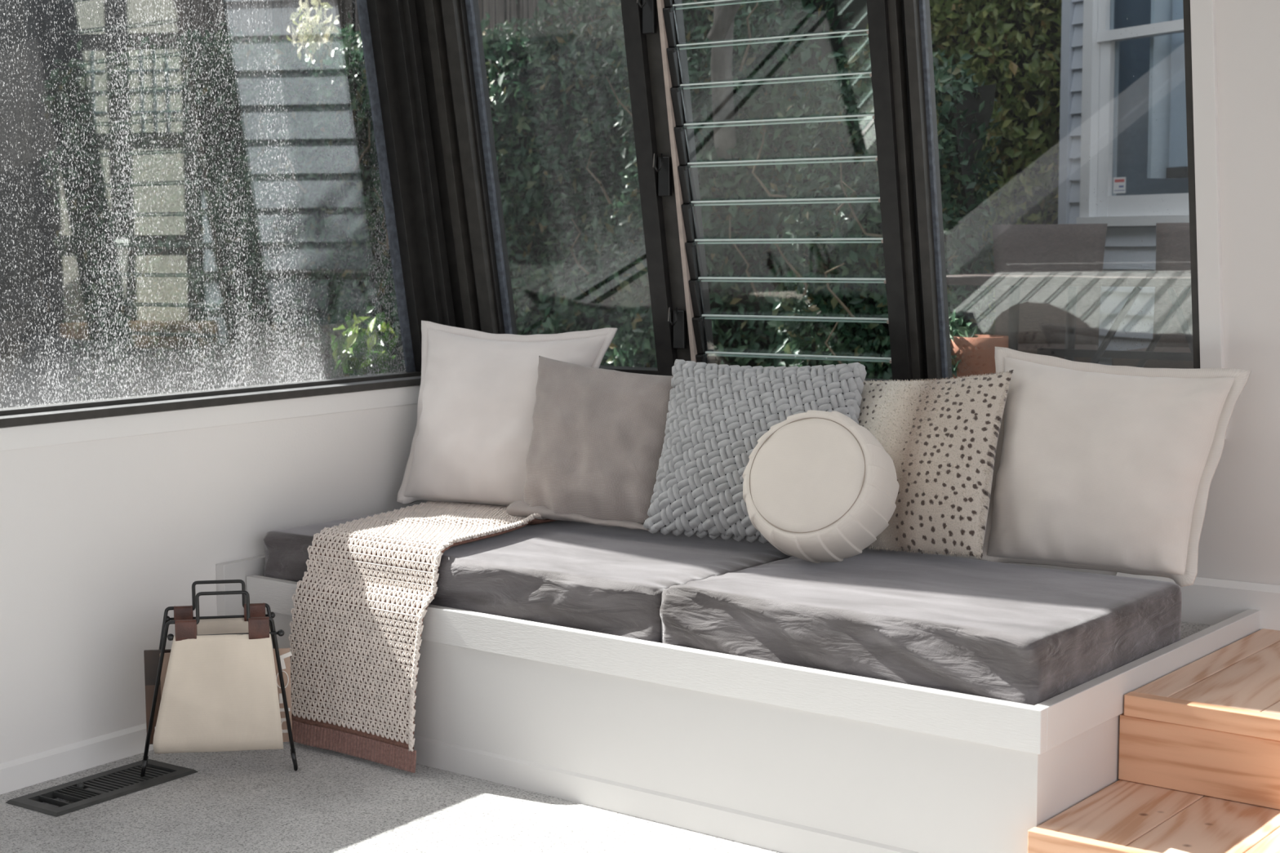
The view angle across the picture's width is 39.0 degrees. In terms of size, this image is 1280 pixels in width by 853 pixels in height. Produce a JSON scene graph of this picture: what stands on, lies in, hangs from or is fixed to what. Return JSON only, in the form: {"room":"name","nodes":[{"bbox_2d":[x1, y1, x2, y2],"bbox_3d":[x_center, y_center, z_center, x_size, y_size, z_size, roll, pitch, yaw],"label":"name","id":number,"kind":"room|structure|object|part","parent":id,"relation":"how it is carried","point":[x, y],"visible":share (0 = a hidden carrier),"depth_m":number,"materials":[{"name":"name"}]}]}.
{"room":"living room","nodes":[
{"label":"living room","id":0,"kind":"room"},
{"bbox_2d":[0,385,432,764],"bbox_3d":[-3.133,-0.421,1.747,0.144,3.300,9.360,4,7,35],"label":"wall","id":1,"kind":"structure","parent":0,"point":[108,524],"depth_m":4.44,"materials":[{"name":"white paint"}]},
{"bbox_2d":[0,723,153,795],"bbox_3d":[-3.408,1.104,1.360,0.012,0.068,8.150,4,7,35],"label":"baseboard","id":2,"kind":"structure","parent":1,"relation":"attached to","point":[37,768],"depth_m":4.30,"materials":[{"name":"white paint"}]},
{"bbox_2d":[0,0,456,427],"bbox_3d":[-1.532,-0.788,4.031,0.165,2.870,3.261,4,7,35],"label":"window","id":3,"kind":"structure","parent":1,"relation":"in","point":[391,45],"depth_m":5.15,"materials":[{"name":"clear glass"}]},
{"bbox_3d":[-1.269,-0.054,4.482,0.165,0.030,2.310,4,7,35],"label":"sill","id":4,"kind":"part","parent":3,"relation":"part of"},
{"bbox_2d":[414,0,517,334],"bbox_3d":[-0.580,-1.094,5.228,0.240,1.937,0.434,4,7,35],"label":"window frame","id":5,"kind":"structure","parent":1,"relation":"attached to","point":[442,24],"depth_m":5.24,"materials":[{"name":"black metal"}]},
{"bbox_2d":[0,742,779,852],"bbox_3d":[-0.599,1.311,0.189,6.260,0.140,9.400,4,7,35],"label":"floor","id":6,"kind":"structure","parent":0,"point":[248,801],"depth_m":3.96,"materials":[{"name":"grey carpet"}]},
{"bbox_2d":[4,759,198,817],"bbox_3d":[-1.241,0.896,4.199,0.181,0.152,0.406,4,7,35],"label":"floor vent","id":7,"kind":"object","parent":6,"relation":"in","point":[115,783],"visible":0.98,"depth_m":4.17,"materials":[{"name":"grey metal"}]},
{"bbox_3d":[-1.293,0.831,4.179,0.017,0.017,0.017,4,7,35],"label":"lever knob","id":8,"kind":"part","parent":7,"relation":"part of","materials":[{"name":"grey metal"}]},
{"bbox_3d":[-1.248,0.838,4.152,0.072,0.004,0.013,4,7,35],"label":"lever plate","id":9,"kind":"part","parent":7,"relation":"part of","materials":[{"name":"grey metal"}]},
{"bbox_2d":[140,579,297,777],"bbox_3d":[-0.999,0.598,4.268,0.365,0.455,0.188,-1,6,-9],"label":"magazine rack","id":10,"kind":"object","parent":6,"relation":"on","point":[220,691],"visible":1,"depth_m":4.21,"materials":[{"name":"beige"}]},
{"bbox_2d":[143,648,171,744],"bbox_3d":[-1.022,0.635,4.280,0.288,0.225,0.008,-1,6,-9],"label":"magazine","id":11,"kind":"object","parent":10,"relation":"in","point":[152,657],"visible":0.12,"depth_m":4.25,"materials":[{"name":"white paper"}]},
{"bbox_3d":[-1.022,0.676,4.280,0.285,0.140,0.001,-1,6,-9],"label":"panel","id":12,"kind":"part","parent":11,"relation":"part of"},
{"bbox_3d":[-1.121,0.636,4.205,0.133,0.389,0.021,4,7,35],"label":"leg","id":13,"kind":"part","parent":10,"relation":"part of","materials":[{"name":"black metal"}]},
{"bbox_3d":[-1.148,0.627,4.298,0.022,0.388,0.119,4,7,35],"label":"leg","id":14,"kind":"part","parent":10,"relation":"part of","materials":[{"name":"black metal"}]},
{"bbox_3d":[-1.013,0.405,4.333,0.201,0.074,0.008,-1,6,-9],"label":"handle","id":15,"kind":"part","parent":10,"relation":"part of","materials":[{"name":"black metal"}]},
{"bbox_3d":[-0.969,0.418,4.168,0.199,0.078,0.008,-1,6,-9],"label":"handle","id":16,"kind":"part","parent":10,"relation":"part of","materials":[{"name":"black metal"}]},
{"bbox_2d":[160,648,292,742],"bbox_3d":[-0.973,0.640,4.267,0.305,0.225,0.009,-1,6,-9],"label":"magazine","id":17,"kind":"object","parent":10,"relation":"in","point":[285,654],"visible":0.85,"depth_m":4.28,"materials":[{"name":"white paper"}]},
{"bbox_3d":[-0.865,0.621,4.342,0.120,0.388,0.021,4,7,36],"label":"leg","id":18,"kind":"part","parent":10,"relation":"part of","materials":[{"name":"black metal"}]},
{"bbox_3d":[-0.840,0.630,4.246,0.023,0.389,0.109,3,7,28],"label":"leg","id":19,"kind":"part","parent":10,"relation":"part of","materials":[{"name":"black metal"}]},
{"bbox_2d":[216,555,1260,852],"bbox_3d":[0.194,0.583,4.471,2.348,0.432,1.274,4,7,35],"label":"built-in bench","id":20,"kind":"object","parent":6,"relation":"on","point":[780,757],"visible":0.59,"depth_m":3.76,"materials":[{"name":"white paint"}]},
{"bbox_2d":[263,511,792,643],"bbox_3d":[-0.252,0.361,4.591,1.313,0.164,0.744,4,7,38],"label":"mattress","id":21,"kind":"object","parent":20,"relation":"on","point":[612,580],"visible":0.43,"depth_m":4.24,"materials":[{"name":"grey fabric"}]},
{"bbox_2d":[288,501,558,773],"bbox_3d":[-0.541,0.496,4.688,0.554,0.546,0.772,4,7,35],"label":"knitted throw","id":22,"kind":"object","parent":21,"relation":"on","point":[362,602],"visible":0.94,"depth_m":4.42,"materials":[{"name":"beige fabric"}]},
{"bbox_2d":[396,320,617,506],"bbox_3d":[-0.389,-0.028,5.018,0.632,0.517,0.224,3,6,26],"label":"square cushion","id":23,"kind":"object","parent":21,"relation":"on","point":[471,442],"visible":0.67,"depth_m":4.99,"materials":[{"name":"beige fabric"}]},
{"bbox_2d":[506,355,673,531],"bbox_3d":[-0.116,0.036,4.686,0.533,0.413,0.237,4,7,35],"label":"square cushion","id":24,"kind":"object","parent":21,"relation":"on","point":[593,455],"visible":0.87,"depth_m":4.64,"materials":[{"name":"grey fabric"}]},
{"bbox_2d":[643,359,866,543],"bbox_3d":[0.287,0.058,4.413,0.603,0.426,0.265,4,7,35],"label":"square cushion","id":25,"kind":"object","parent":21,"relation":"on","point":[717,415],"visible":0.59,"depth_m":4.39,"materials":[{"name":"grey fabric"}]},
{"bbox_3d":[-0.136,0.495,4.019,2.244,0.083,0.027,4,7,38],"label":"rail","id":26,"kind":"part","parent":20,"relation":"part of","materials":[{"name":"white paint"}]},
{"bbox_3d":[-0.132,0.689,4.052,2.232,0.310,0.020,4,7,38],"label":"panel","id":27,"kind":"part","parent":20,"relation":"part of","materials":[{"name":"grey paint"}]},
{"bbox_2d":[659,547,1181,705],"bbox_3d":[0.603,0.422,3.899,0.892,0.172,0.718,4,7,38],"label":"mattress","id":28,"kind":"object","parent":20,"relation":"on","point":[1006,632],"visible":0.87,"depth_m":3.69,"materials":[{"name":"grey fabric"}]},
{"bbox_2d":[742,409,899,563],"bbox_3d":[0.408,0.137,4.104,0.347,0.348,0.281,4,7,35],"label":"round cushion","id":29,"kind":"object","parent":28,"relation":"on","point":[818,486],"visible":1,"depth_m":4.02,"materials":[{"name":"fabric"}]},
{"bbox_2d":[857,369,1013,559],"bbox_3d":[0.640,0.078,4.251,0.445,0.425,0.254,4,7,35],"label":"square cushion","id":30,"kind":"object","parent":28,"relation":"on","point":[940,436],"visible":0.69,"depth_m":4.16,"materials":[{"name":"fabric"}]},
{"bbox_2d":[978,346,1251,586],"bbox_3d":[1.024,0.083,4.081,0.620,0.498,0.247,4,7,39],"label":"square cushion","id":31,"kind":"object","parent":28,"relation":"on","point":[1100,467],"visible":0.98,"depth_m":4.00,"materials":[{"name":"fabric"}]},
{"bbox_3d":[1.083,0.707,3.805,0.019,0.310,1.104,4,7,38],"label":"panel","id":32,"kind":"part","parent":20,"relation":"part of","materials":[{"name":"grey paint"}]},
{"bbox_3d":[1.088,0.512,3.778,0.027,0.083,1.117,4,7,38],"label":"rail","id":33,"kind":"part","parent":20,"relation":"part of","materials":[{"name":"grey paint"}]},
{"bbox_2d":[1027,628,1279,852],"bbox_3d":[2.523,0.797,2.634,3.691,0.350,1.180,4,7,38],"label":"steps","id":34,"kind":"structure","parent":6,"relation":"on","point":[1199,766],"depth_m":3.48,"materials":[{"name":"brown wood"}]},
{"bbox_2d":[918,0,1279,585],"bbox_3d":[1.903,-0.663,3.631,6.260,3.340,0.679,4,7,35],"label":"wall","id":35,"kind":"structure","parent":0,"point":[1239,540],"depth_m":4.05,"materials":[{"name":"white paint"}]},
{"bbox_2d":[465,0,677,376],"bbox_3d":[-0.227,-1.067,4.990,0.625,1.945,0.427,4,7,35],"label":"window","id":36,"kind":"structure","parent":35,"relation":"in","point":[636,46],"depth_m":4.92,"materials":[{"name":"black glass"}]},
{"bbox_3d":[-0.146,-0.144,5.226,0.584,0.060,0.110,4,7,35],"label":"rail","id":37,"kind":"part","parent":36,"relation":"part of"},
{"bbox_2d":[636,0,893,381],"bbox_3d":[0.306,-1.033,4.623,0.671,1.945,0.425,4,7,35],"label":"window","id":38,"kind":"structure","parent":35,"relation":"in","point":[663,22],"depth_m":4.81,"materials":[{"name":"metal"}]},
{"bbox_3d":[0.025,-1.087,4.757,0.036,0.104,0.016,4,7,35],"label":"louvre lever","id":39,"kind":"part","parent":38,"relation":"part of","materials":[{"name":"black plastic"}]},
{"bbox_3d":[0.068,-0.672,4.857,0.036,0.104,0.016,4,7,35],"label":"louvre lever","id":40,"kind":"part","parent":38,"relation":"part of","materials":[{"name":"black plastic"}]},
{"bbox_3d":[0.110,-0.266,4.956,0.036,0.104,0.016,4,7,35],"label":"louvre lever","id":41,"kind":"part","parent":38,"relation":"part of","materials":[{"name":"black plastic"}]},
{"bbox_3d":[0.323,-1.133,4.558,0.576,0.115,0.038,4,7,35],"label":"louvre blade","id":42,"kind":"part","parent":38,"relation":"part of","materials":[{"name":"clear glass"}]},
{"bbox_3d":[0.333,-1.033,4.582,0.576,0.115,0.038,4,7,35],"label":"louvre blade","id":43,"kind":"part","parent":38,"relation":"part of","materials":[{"name":"clear glass"}]},
{"bbox_3d":[0.343,-0.933,4.606,0.576,0.115,0.038,4,7,35],"label":"louvre blade","id":44,"kind":"part","parent":38,"relation":"part of","materials":[{"name":"clear glass"}]},
{"bbox_3d":[0.353,-0.834,4.630,0.576,0.115,0.038,4,7,35],"label":"louvre blade","id":45,"kind":"part","parent":38,"relation":"part of","materials":[{"name":"clear glass"}]},
{"bbox_3d":[0.364,-0.734,4.655,0.576,0.115,0.038,4,7,35],"label":"louvre blade","id":46,"kind":"part","parent":38,"relation":"part of","materials":[{"name":"clear glass"}]},
{"bbox_3d":[0.374,-0.634,4.679,0.576,0.115,0.038,4,7,35],"label":"louvre blade","id":47,"kind":"part","parent":38,"relation":"part of","materials":[{"name":"clear glass"}]},
{"bbox_3d":[0.384,-0.534,4.703,0.576,0.115,0.038,4,7,35],"label":"louvre blade","id":48,"kind":"part","parent":38,"relation":"part of","materials":[{"name":"clear glass"}]},
{"bbox_3d":[0.395,-0.434,4.728,0.576,0.115,0.038,4,7,35],"label":"louvre blade","id":49,"kind":"part","parent":38,"relation":"part of","materials":[{"name":"clear glass"}]},
{"bbox_3d":[0.405,-0.334,4.752,0.576,0.115,0.038,4,7,35],"label":"louvre blade","id":50,"kind":"part","parent":38,"relation":"part of","materials":[{"name":"clear glass"}]},
{"bbox_3d":[0.415,-0.234,4.776,0.576,0.115,0.038,4,7,35],"label":"louvre blade","id":51,"kind":"part","parent":38,"relation":"part of","materials":[{"name":"clear glass"}]},
{"bbox_3d":[0.426,-0.135,4.800,0.576,0.115,0.038,4,7,35],"label":"louvre blade","id":52,"kind":"part","parent":38,"relation":"part of","materials":[{"name":"clear glass"}]},
{"bbox_3d":[0.427,-0.105,4.831,0.610,0.055,0.109,4,7,35],"label":"rail","id":53,"kind":"part","parent":38,"relation":"part of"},
{"bbox_2d":[866,0,1199,381],"bbox_3d":[0.905,-0.994,4.208,0.788,1.945,0.429,4,7,35],"label":"window","id":54,"kind":"structure","parent":35,"relation":"in","point":[900,31],"depth_m":4.46,"materials":[{"name":"black metal"}]},
{"bbox_3d":[0.953,-0.997,4.185,0.657,1.875,0.320,4,7,35],"label":"pane","id":55,"kind":"part","parent":54,"relation":"part of","materials":[{"name":"clear glass"}]},
{"bbox_2d":[1115,572,1279,631],"bbox_3d":[2.845,0.509,3.236,4.100,0.107,0.022,4,7,35],"label":"baseboard","id":56,"kind":"structure","parent":35,"relation":"attached to","point":[1212,602],"depth_m":4.24,"materials":[{"name":"white paint"}]},
{"bbox_2d":[1190,0,1226,439],"bbox_3d":[1.223,-0.976,3.932,0.050,2.050,0.365,4,7,35],"label":"trim","id":57,"kind":"structure","parent":35,"relation":"attached to","point":[1202,12],"depth_m":4.03,"materials":[{"name":"white paint"}]},
{"label":"outside","id":58,"kind":"structure","parent":0,"visible":0},
{"bbox_3d":[6.720,0.144,11.513,30.000,0.400,17.550,4,7,35],"label":"ground","id":59,"kind":"structure","parent":58,"visible":0},
{"bbox_2d":[38,0,639,401],"bbox_3d":[-1.487,-0.975,9.424,4.210,2.510,1.242,4,7,35],"label":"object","id":60,"kind":"object","parent":59,"relation":"on","point":[553,111],"visible":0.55,"depth_m":9.24,"materials":[{"name":"green plant"}]},
{"bbox_2d":[286,0,340,62],"bbox_3d":[-1.567,-1.909,8.664,0.203,0.316,0.282,-4,7,-33],"label":"flowering shrub","id":61,"kind":"object","parent":60,"relation":"attached to","point":[316,44],"visible":0.91,"depth_m":8.64,"materials":[{"name":"white plant"}]},
{"bbox_2d":[329,306,398,375],"bbox_3d":[-1.050,-0.286,6.841,0.309,0.339,0.200,4,7,35],"label":"shrub","id":62,"kind":"object","parent":59,"relation":"on","point":[352,342],"visible":0.77,"depth_m":6.80,"materials":[{"name":"green plant"}]},
{"bbox_2d":[131,0,612,71],"bbox_3d":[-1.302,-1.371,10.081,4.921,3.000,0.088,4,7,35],"label":"tree","id":63,"kind":"object","parent":59,"relation":"on","point":[499,11],"visible":0.02,"depth_m":10.64,"materials":[{"name":"plant"}]},
{"bbox_2d":[706,0,742,179],"bbox_3d":[0.365,-0.892,7.781,0.237,2.518,1.315,-1,6,-3],"label":"tree","id":64,"kind":"object","parent":59,"relation":"on","point":[722,28],"visible":0.39,"depth_m":7.26,"materials":[{"name":"grey plant"}]},
{"bbox_2d":[604,0,867,368],"bbox_3d":[0.471,-1.315,7.926,0.944,3.372,1.100,4,7,35],"label":"hedge","id":65,"kind":"object","parent":59,"relation":"on","point":[775,18],"visible":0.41,"depth_m":7.67,"materials":[{"name":"green plant"}]},
{"bbox_2d":[751,33,1002,379],"bbox_3d":[1.123,-0.578,7.304,0.846,2.055,1.220,4,8,40],"label":"tree","id":66,"kind":"object","parent":59,"relation":"on","point":[962,125],"visible":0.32,"depth_m":6.98,"materials":[{"name":"green plant"}]},
{"bbox_2d":[854,0,1062,334],"bbox_3d":[1.310,-1.505,8.772,2.136,3.598,1.223,4,7,35],"label":"hedge","id":67,"kind":"object","parent":59,"relation":"on","point":[1027,81],"visible":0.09,"depth_m":8.02,"materials":[{"name":"green plant"}]},
{"bbox_2d":[1057,0,1189,365],"bbox_3d":[3.161,-1.121,5.878,0.686,3.301,4.600,-3,7,-28],"label":"house","id":68,"kind":"structure","parent":59,"relation":"on","point":[1113,142],"depth_m":7.55,"materials":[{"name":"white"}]},
{"bbox_3d":[1.893,-1.808,7.554,0.050,1.855,0.058,-3,7,-28],"label":"architrave","id":69,"kind":"part","parent":68,"relation":"part of","materials":[{"name":"white"}]},
{"bbox_3d":[2.153,-0.818,7.163,0.080,0.040,1.155,-3,7,-28],"label":"window sill","id":70,"kind":"part","parent":68,"relation":"part of","materials":[{"name":"white"}]},
{"bbox_3d":[2.171,-1.584,7.121,0.068,0.042,0.998,-3,7,-28],"label":"meeting rail","id":71,"kind":"part","parent":68,"relation":"part of","materials":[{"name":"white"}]},
{"bbox_3d":[2.184,-0.885,7.198,0.046,0.087,0.998,-3,7,-28],"label":"rail","id":72,"kind":"part","parent":68,"relation":"part of","materials":[{"name":"white"}]},
{"bbox_2d":[1168,0,1187,167],"bbox_3d":[2.202,-1.887,7.325,0.010,1.655,0.098,-3,7,-28],"label":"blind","id":73,"kind":"object","parent":68,"relation":"hanging from","point":[1178,153],"depth_m":7.39,"materials":[{"name":"white"}]},
{"bbox_3d":[3.610,0.508,4.573,7.200,0.320,2.300,4,7,35],"label":"deck","id":74,"kind":"object","parent":59,"relation":"on","visible":0},
{"bbox_2d":[948,309,1008,378],"bbox_3d":[1.012,-0.083,5.924,0.373,0.611,0.243,4,7,35],"label":"potted plant","id":75,"kind":"object","parent":74,"relation":"on","point":[962,342],"visible":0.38,"depth_m":5.80,"materials":[{"name":"green plant"}]},
{"bbox_3d":[1.103,-0.035,5.896,0.188,0.520,0.188,4,7,35],"label":"pot","id":76,"kind":"part","parent":75,"relation":"part of","materials":[{"name":"ceramic"}]},
{"bbox_2d":[991,223,1107,364],"bbox_3d":[1.499,-0.302,6.685,0.429,0.891,0.563,1,6,15],"label":"patio chair","id":77,"kind":"object","parent":74,"relation":"on","point":[1053,247],"visible":0.48,"depth_m":6.84,"materials":[{"name":"brown wicker"}]},
{"bbox_3d":[1.487,-0.263,6.644,0.380,0.060,0.440,1,6,15],"label":"seat","id":78,"kind":"part","parent":77,"relation":"part of","materials":[{"name":"brown wicker"}]},
{"bbox_2d":[946,271,1193,367],"bbox_3d":[1.778,-0.131,5.843,1.520,0.716,0.700,4,7,35],"label":"patio table","id":79,"kind":"object","parent":74,"relation":"on","point":[1015,280],"visible":0.4,"depth_m":5.86,"materials":[{"name":"grey metal"}]},
{"bbox_3d":[1.216,-0.121,5.930,0.056,0.686,0.036,4,7,35],"label":"leg","id":80,"kind":"part","parent":79,"relation":"part of","materials":[{"name":"grey metal"}]},
{"bbox_3d":[1.501,-0.164,6.338,0.056,0.686,0.036,4,7,35],"label":"leg","id":81,"kind":"part","parent":79,"relation":"part of","materials":[{"name":"grey metal"}]},
{"bbox_2d":[1111,222,1193,368],"bbox_3d":[2.042,-0.269,6.329,0.691,0.892,0.580,4,7,35],"label":"patio chair","id":82,"kind":"object","parent":74,"relation":"on","point":[1172,239],"visible":0.27,"depth_m":6.59,"materials":[{"name":"brown wicker"}]},
{"bbox_3d":[2.016,-0.232,6.303,0.600,0.060,0.440,4,7,37],"label":"seat","id":83,"kind":"part","parent":82,"relation":"part of","materials":[{"name":"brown wicker"}]},
{"bbox_3d":[2.161,-0.495,6.466,0.672,0.470,0.178,4,7,37],"label":"backrest","id":84,"kind":"part","parent":82,"relation":"part of","materials":[{"name":"brown wicker"}]},
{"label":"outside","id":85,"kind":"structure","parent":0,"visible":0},
{"bbox_3d":[-23.974,1.992,-4.828,26.280,0.400,44.449,4,7,35],"label":"ground","id":86,"kind":"structure","parent":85,"visible":0},
{"bbox_2d":[0,0,137,408],"bbox_3d":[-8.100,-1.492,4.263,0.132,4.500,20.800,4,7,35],"label":"tree","id":87,"kind":"object","parent":86,"relation":"on","point":[33,85],"visible":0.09,"depth_m":10.72,"materials":[{"name":"grey plant"}]}
]}

